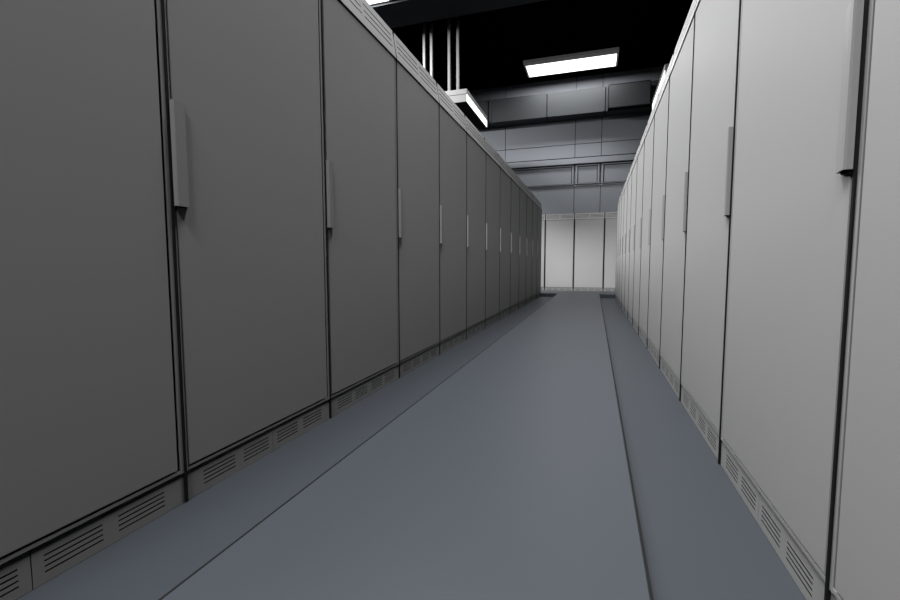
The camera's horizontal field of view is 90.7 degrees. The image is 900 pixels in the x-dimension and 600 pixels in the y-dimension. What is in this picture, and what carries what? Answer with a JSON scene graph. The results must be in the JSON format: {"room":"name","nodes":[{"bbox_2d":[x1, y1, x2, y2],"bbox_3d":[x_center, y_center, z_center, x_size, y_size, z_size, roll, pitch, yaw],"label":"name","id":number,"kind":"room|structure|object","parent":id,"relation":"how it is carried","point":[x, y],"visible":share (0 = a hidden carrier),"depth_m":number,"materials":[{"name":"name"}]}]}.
{"room":"server room","nodes":[
{"label":"server room","id":0,"kind":"room"},
{"bbox_2d":[16,297,805,599],"bbox_3d":[0.638,0.380,5.253,13.200,0.100,18.700,1,5,18],"label":"floor","id":1,"kind":"structure","parent":0,"point":[702,541],"depth_m":1.39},
{"bbox_2d":[0,0,187,599],"bbox_3d":[-1.371,-0.436,1.065,0.922,2.182,0.800,1,5,18],"label":"tall cabinet","id":2,"kind":"object","parent":1,"relation":"on","point":[92,440],"visible":1,"depth_m":1.09,"materials":[{"name":"grey metal"}]},
{"bbox_2d":[163,0,330,500],"bbox_3d":[-1.124,-0.495,1.824,0.922,2.182,0.800,1,5,18],"label":"tall cabinet","id":3,"kind":"object","parent":1,"relation":"on","point":[245,79],"visible":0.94,"depth_m":1.61,"materials":[{"name":"grey metal"}]},
{"bbox_2d":[322,0,399,417],"bbox_3d":[-0.877,-0.555,2.583,0.922,2.182,0.800,1,5,18],"label":"tall cabinet","id":4,"kind":"object","parent":1,"relation":"on","point":[360,58],"visible":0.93,"depth_m":2.38,"materials":[{"name":"grey metal"}]},
{"bbox_2d":[162,290,649,599],"bbox_3d":[0.835,0.401,3.819,7.662,0.080,16.100,1,5,18],"label":"floor","id":5,"kind":"structure","parent":1,"relation":"on","point":[509,479],"depth_m":1.24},
{"bbox_2d":[158,294,653,599],"bbox_3d":[0.671,0.448,3.215,0.932,0.078,14.845,1,5,18],"label":"trim","id":6,"kind":"structure","parent":1,"relation":"on","point":[631,479],"depth_m":1.23,"materials":[{"name":"black rubber"}]},
{"bbox_2d":[393,32,439,376],"bbox_3d":[-0.631,-0.614,3.341,0.922,2.182,0.800,1,5,18],"label":"tall cabinet","id":7,"kind":"object","parent":1,"relation":"on","point":[418,135],"visible":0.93,"depth_m":3.15,"materials":[{"name":"grey metal"}]},
{"bbox_2d":[437,83,466,353],"bbox_3d":[-0.384,-0.673,4.100,0.922,2.182,0.800,1,5,18],"label":"tall cabinet","id":8,"kind":"object","parent":1,"relation":"on","point":[452,123],"visible":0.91,"depth_m":3.92,"materials":[{"name":"grey metal"}]},
{"bbox_2d":[465,116,485,338],"bbox_3d":[-0.137,-0.733,4.859,0.922,2.182,0.800,1,5,18],"label":"tall cabinet","id":9,"kind":"object","parent":1,"relation":"on","point":[476,148],"visible":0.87,"depth_m":4.69,"materials":[{"name":"grey metal"}]},
{"bbox_2d":[485,139,500,327],"bbox_3d":[0.109,-0.792,5.617,0.922,2.182,0.800,1,5,18],"label":"tall cabinet","id":10,"kind":"object","parent":1,"relation":"on","point":[493,166],"visible":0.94,"depth_m":5.46,"materials":[{"name":"grey metal"}]},
{"bbox_2d":[499,155,511,319],"bbox_3d":[0.356,-0.851,6.376,0.922,2.182,0.800,1,5,18],"label":"tall cabinet","id":11,"kind":"object","parent":1,"relation":"on","point":[505,174],"visible":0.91,"depth_m":6.22,"materials":[{"name":"grey metal"}]},
{"bbox_2d":[510,168,519,313],"bbox_3d":[0.603,-0.911,7.135,0.922,2.182,0.800,1,5,18],"label":"tall cabinet","id":12,"kind":"object","parent":1,"relation":"on","point":[515,185],"visible":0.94,"depth_m":6.98,"materials":[{"name":"grey metal"}]},
{"bbox_2d":[519,178,526,308],"bbox_3d":[0.849,-0.970,7.894,0.922,2.182,0.800,1,5,18],"label":"tall cabinet","id":13,"kind":"object","parent":1,"relation":"on","point":[523,193],"visible":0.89,"depth_m":7.75,"materials":[{"name":"grey metal"}]},
{"bbox_2d":[526,186,532,304],"bbox_3d":[1.096,-1.029,8.652,0.922,2.182,0.800,1,5,18],"label":"tall cabinet","id":14,"kind":"object","parent":1,"relation":"on","point":[529,193],"visible":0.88,"depth_m":8.52,"materials":[{"name":"grey metal"}]},
{"bbox_2d":[532,193,537,300],"bbox_3d":[1.343,-1.089,9.411,0.922,2.182,0.800,1,5,18],"label":"tall cabinet","id":15,"kind":"object","parent":1,"relation":"on","point":[535,205],"visible":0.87,"depth_m":9.28,"materials":[{"name":"grey metal"}]},
{"bbox_2d":[536,199,541,298],"bbox_3d":[1.589,-1.148,10.170,0.922,2.182,0.800,1,5,18],"label":"tall cabinet","id":16,"kind":"object","parent":1,"relation":"on","point":[539,223],"visible":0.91,"depth_m":10.04,"materials":[{"name":"grey metal"}]},
{"bbox_2d":[541,215,545,289],"bbox_3d":[2.481,-1.393,13.303,0.800,2.182,0.910,1,5,18],"label":"tall cabinet","id":17,"kind":"object","parent":1,"relation":"on","point":[543,216],"visible":0.16,"depth_m":12.77,"materials":[{"name":"grey metal"}]},
{"bbox_2d":[544,213,574,290],"bbox_3d":[3.242,-1.375,13.057,0.800,2.182,0.910,1,5,18],"label":"tall cabinet","id":18,"kind":"object","parent":1,"relation":"on","point":[559,228],"visible":0.91,"depth_m":12.63,"materials":[{"name":"grey metal"}]},
{"bbox_2d":[573,212,604,290],"bbox_3d":[4.003,-1.357,12.811,0.800,2.182,0.910,1,5,18],"label":"tall cabinet","id":19,"kind":"object","parent":1,"relation":"on","point":[589,228],"visible":0.91,"depth_m":12.38,"materials":[{"name":"white metal"}]},
{"bbox_2d":[603,212,616,290],"bbox_3d":[4.764,-1.339,12.565,0.800,2.182,0.910,1,5,18],"label":"tall cabinet","id":20,"kind":"object","parent":1,"relation":"on","point":[610,233],"visible":0.28,"depth_m":12.21,"materials":[{"name":"grey metal"}]},
{"bbox_2d":[615,196,620,299],"bbox_3d":[4.010,-1.091,9.398,0.922,2.182,0.800,1,5,18],"label":"tall cabinet","id":21,"kind":"object","parent":1,"relation":"on","point":[620,196],"visible":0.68,"depth_m":9.58,"materials":[{"name":"white metal"}]},
{"bbox_2d":[617,190,622,302],"bbox_3d":[3.763,-1.032,8.639,0.922,2.182,0.800,1,5,18],"label":"tall cabinet","id":22,"kind":"object","parent":1,"relation":"on","point":[620,201],"visible":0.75,"depth_m":8.79,"materials":[{"name":"white metal"}]},
{"bbox_2d":[619,182,625,305],"bbox_3d":[3.516,-0.973,7.880,0.922,2.182,0.800,1,5,18],"label":"tall cabinet","id":23,"kind":"object","parent":1,"relation":"on","point":[622,203],"visible":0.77,"depth_m":8.04,"materials":[{"name":"white metal"}]},
{"bbox_2d":[621,174,628,310],"bbox_3d":[3.270,-0.913,7.122,0.922,2.182,0.800,1,5,18],"label":"tall cabinet","id":24,"kind":"object","parent":1,"relation":"on","point":[626,184],"visible":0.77,"depth_m":7.27,"materials":[{"name":"white metal"}]},
{"bbox_2d":[624,161,633,316],"bbox_3d":[3.023,-0.854,6.363,0.922,2.182,0.800,1,5,18],"label":"tall cabinet","id":25,"kind":"object","parent":1,"relation":"on","point":[630,171],"visible":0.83,"depth_m":6.50,"materials":[{"name":"white metal"}]},
{"bbox_2d":[627,147,638,323],"bbox_3d":[2.776,-0.795,5.604,0.922,2.182,0.800,1,5,18],"label":"tall cabinet","id":26,"kind":"object","parent":1,"relation":"on","point":[634,168],"visible":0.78,"depth_m":5.75,"materials":[{"name":"grey metal"}]},
{"bbox_2d":[632,126,646,332],"bbox_3d":[2.530,-0.735,4.846,0.922,2.182,0.800,1,5,18],"label":"tall cabinet","id":27,"kind":"object","parent":1,"relation":"on","point":[640,157],"visible":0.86,"depth_m":4.97,"materials":[{"name":"grey metal"}]},
{"bbox_2d":[638,99,656,348],"bbox_3d":[2.283,-0.676,4.087,0.922,2.182,0.800,1,5,18],"label":"tall cabinet","id":28,"kind":"object","parent":1,"relation":"on","point":[649,135],"visible":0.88,"depth_m":4.20,"materials":[{"name":"grey metal"}]},
{"bbox_2d":[647,56,672,365],"bbox_3d":[2.036,-0.617,3.328,0.922,2.182,0.800,1,5,18],"label":"tall cabinet","id":29,"kind":"object","parent":1,"relation":"on","point":[661,109],"visible":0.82,"depth_m":3.42,"materials":[{"name":"grey metal"}]},
{"bbox_2d":[659,0,696,397],"bbox_3d":[1.790,-0.557,2.570,0.922,2.182,0.800,1,5,18],"label":"tall cabinet","id":30,"kind":"object","parent":1,"relation":"on","point":[680,76],"visible":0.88,"depth_m":2.65,"materials":[{"name":"grey metal"}]},
{"bbox_2d":[679,0,739,458],"bbox_3d":[1.543,-0.498,1.811,0.922,2.182,0.800,1,5,18],"label":"tall cabinet","id":31,"kind":"object","parent":1,"relation":"on","point":[716,22],"visible":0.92,"depth_m":1.89,"materials":[{"name":"grey metal"}]},
{"bbox_2d":[718,0,864,599],"bbox_3d":[1.296,-0.439,1.052,0.922,2.182,0.800,1,5,18],"label":"tall cabinet","id":32,"kind":"object","parent":1,"relation":"on","point":[798,71],"visible":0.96,"depth_m":1.08,"materials":[{"name":"grey metal"}]},
{"bbox_2d":[825,0,899,599],"bbox_3d":[1.050,-0.379,0.293,0.922,2.182,0.800,1,5,18],"label":"tall cabinet","id":33,"kind":"object","parent":1,"relation":"on","point":[863,563],"visible":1,"depth_m":0.77,"materials":[{"name":"grey metal"}]},
{"bbox_2d":[391,0,692,90],"bbox_3d":[0.629,-6.064,4.752,13.200,0.100,18.700,1,5,18],"label":"ceiling","id":34,"kind":"structure","parent":0,"point":[494,45],"depth_m":10.97,"materials":[{"name":"black"}]},
{"bbox_2d":[366,0,391,4],"bbox_3d":[-2.540,-6.292,9.191,2.460,0.124,1.000,1,5,18],"label":"ceiling light","id":35,"kind":"object","parent":34,"relation":"attached to","point":[371,2],"visible":0.11,"depth_m":9.30,"materials":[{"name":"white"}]},
{"bbox_2d":[423,17,486,127],"bbox_3d":[0.168,-5.565,11.214,1.108,1.894,2.012,1,5,18],"label":"pendant light","id":36,"kind":"object","parent":34,"relation":"hanging from","point":[462,98],"visible":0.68,"depth_m":10.35,"materials":[{"name":"grey metal"}]},
{"bbox_2d":[370,0,545,28],"bbox_3d":[1.925,-6.244,8.747,13.200,0.163,0.895,1,5,18],"label":"ceiling beam","id":37,"kind":"structure","parent":34,"relation":"attached to","point":[395,13],"depth_m":9.49,"materials":[{"name":"grey paint"}]},
{"bbox_2d":[523,47,618,77],"bbox_3d":[3.319,-6.537,12.244,2.460,0.124,1.000,1,5,18],"label":"ceiling light","id":38,"kind":"object","parent":34,"relation":"attached to","point":[603,58],"visible":1,"depth_m":12.12,"materials":[{"name":"grey plastic"}]},
{"bbox_2d":[526,54,616,74],"bbox_3d":[3.322,-6.480,12.257,2.370,0.004,0.578,1,5,18],"label":"diffuser","id":39,"kind":"object","parent":38,"relation":"attached to","point":[606,59],"depth_m":12.23,"materials":[{"name":"white plastic"}]},
{"bbox_2d":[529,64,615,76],"bbox_3d":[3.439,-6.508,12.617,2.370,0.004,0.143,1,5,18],"label":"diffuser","id":40,"kind":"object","parent":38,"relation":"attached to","point":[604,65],"depth_m":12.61,"materials":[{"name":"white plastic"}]},
{"bbox_2d":[652,63,669,109],"bbox_3d":[5.147,-5.451,9.657,1.108,1.894,2.012,1,5,18],"label":"pendant light","id":41,"kind":"object","parent":34,"relation":"hanging from","point":[666,66],"visible":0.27,"depth_m":9.53,"materials":[{"name":"grey"}]},
{"bbox_2d":[469,66,663,214],"bbox_3d":[3.485,-3.528,13.775,13.200,6.363,0.200,1,5,18],"label":"wall","id":42,"kind":"structure","parent":0,"point":[618,134],"depth_m":13.51,"materials":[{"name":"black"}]},
{"bbox_2d":[513,165,573,186],"bbox_3d":[2.771,-3.822,13.852,2.080,0.570,0.050,1,5,18],"label":"window","id":43,"kind":"structure","parent":42,"relation":"in","point":[560,175],"depth_m":13.78,"materials":[{"name":"black glass"}]},
{"bbox_2d":[476,80,658,128],"bbox_3d":[2.892,-5.793,13.399,10.800,0.700,0.538,1,5,18],"label":"air duct","id":44,"kind":"object","parent":42,"relation":"attached to","point":[588,102],"visible":0.48,"depth_m":13.16,"materials":[{"name":"grey metal"}]},
{"bbox_2d":[608,80,650,110],"bbox_3d":[4.960,-5.653,12.334,1.091,0.636,0.304,1,5,18],"label":"box","id":45,"kind":"object","parent":44,"relation":"attached to","point":[637,94],"visible":1,"depth_m":12.21,"materials":[{"name":"grey metal"}]},
{"bbox_2d":[506,153,635,169],"bbox_3d":[3.438,-4.208,13.579,13.200,0.250,0.100,1,5,18],"label":"trim","id":46,"kind":"structure","parent":42,"relation":"attached to","point":[629,157],"depth_m":13.46,"materials":[{"name":"black metal"}]},
{"bbox_2d":[528,182,624,188],"bbox_3d":[3.451,-3.488,13.673,13.200,0.040,0.020,1,5,18],"label":"trim","id":47,"kind":"structure","parent":42,"relation":"attached to","point":[623,182],"depth_m":13.55,"materials":[{"name":"grey metal"}]},
{"bbox_2d":[576,164,599,184],"bbox_3d":[4.144,-3.790,13.408,0.677,0.570,0.050,1,5,18],"label":"window","id":48,"kind":"structure","parent":42,"relation":"in","point":[589,173],"depth_m":13.41,"materials":[{"name":"black glass"}]},
{"bbox_2d":[601,161,632,182],"bbox_3d":[5.518,-3.757,12.964,2.085,0.570,0.050,1,5,18],"label":"window","id":49,"kind":"structure","parent":42,"relation":"in","point":[619,171],"depth_m":13.18,"materials":[{"name":"black glass"}]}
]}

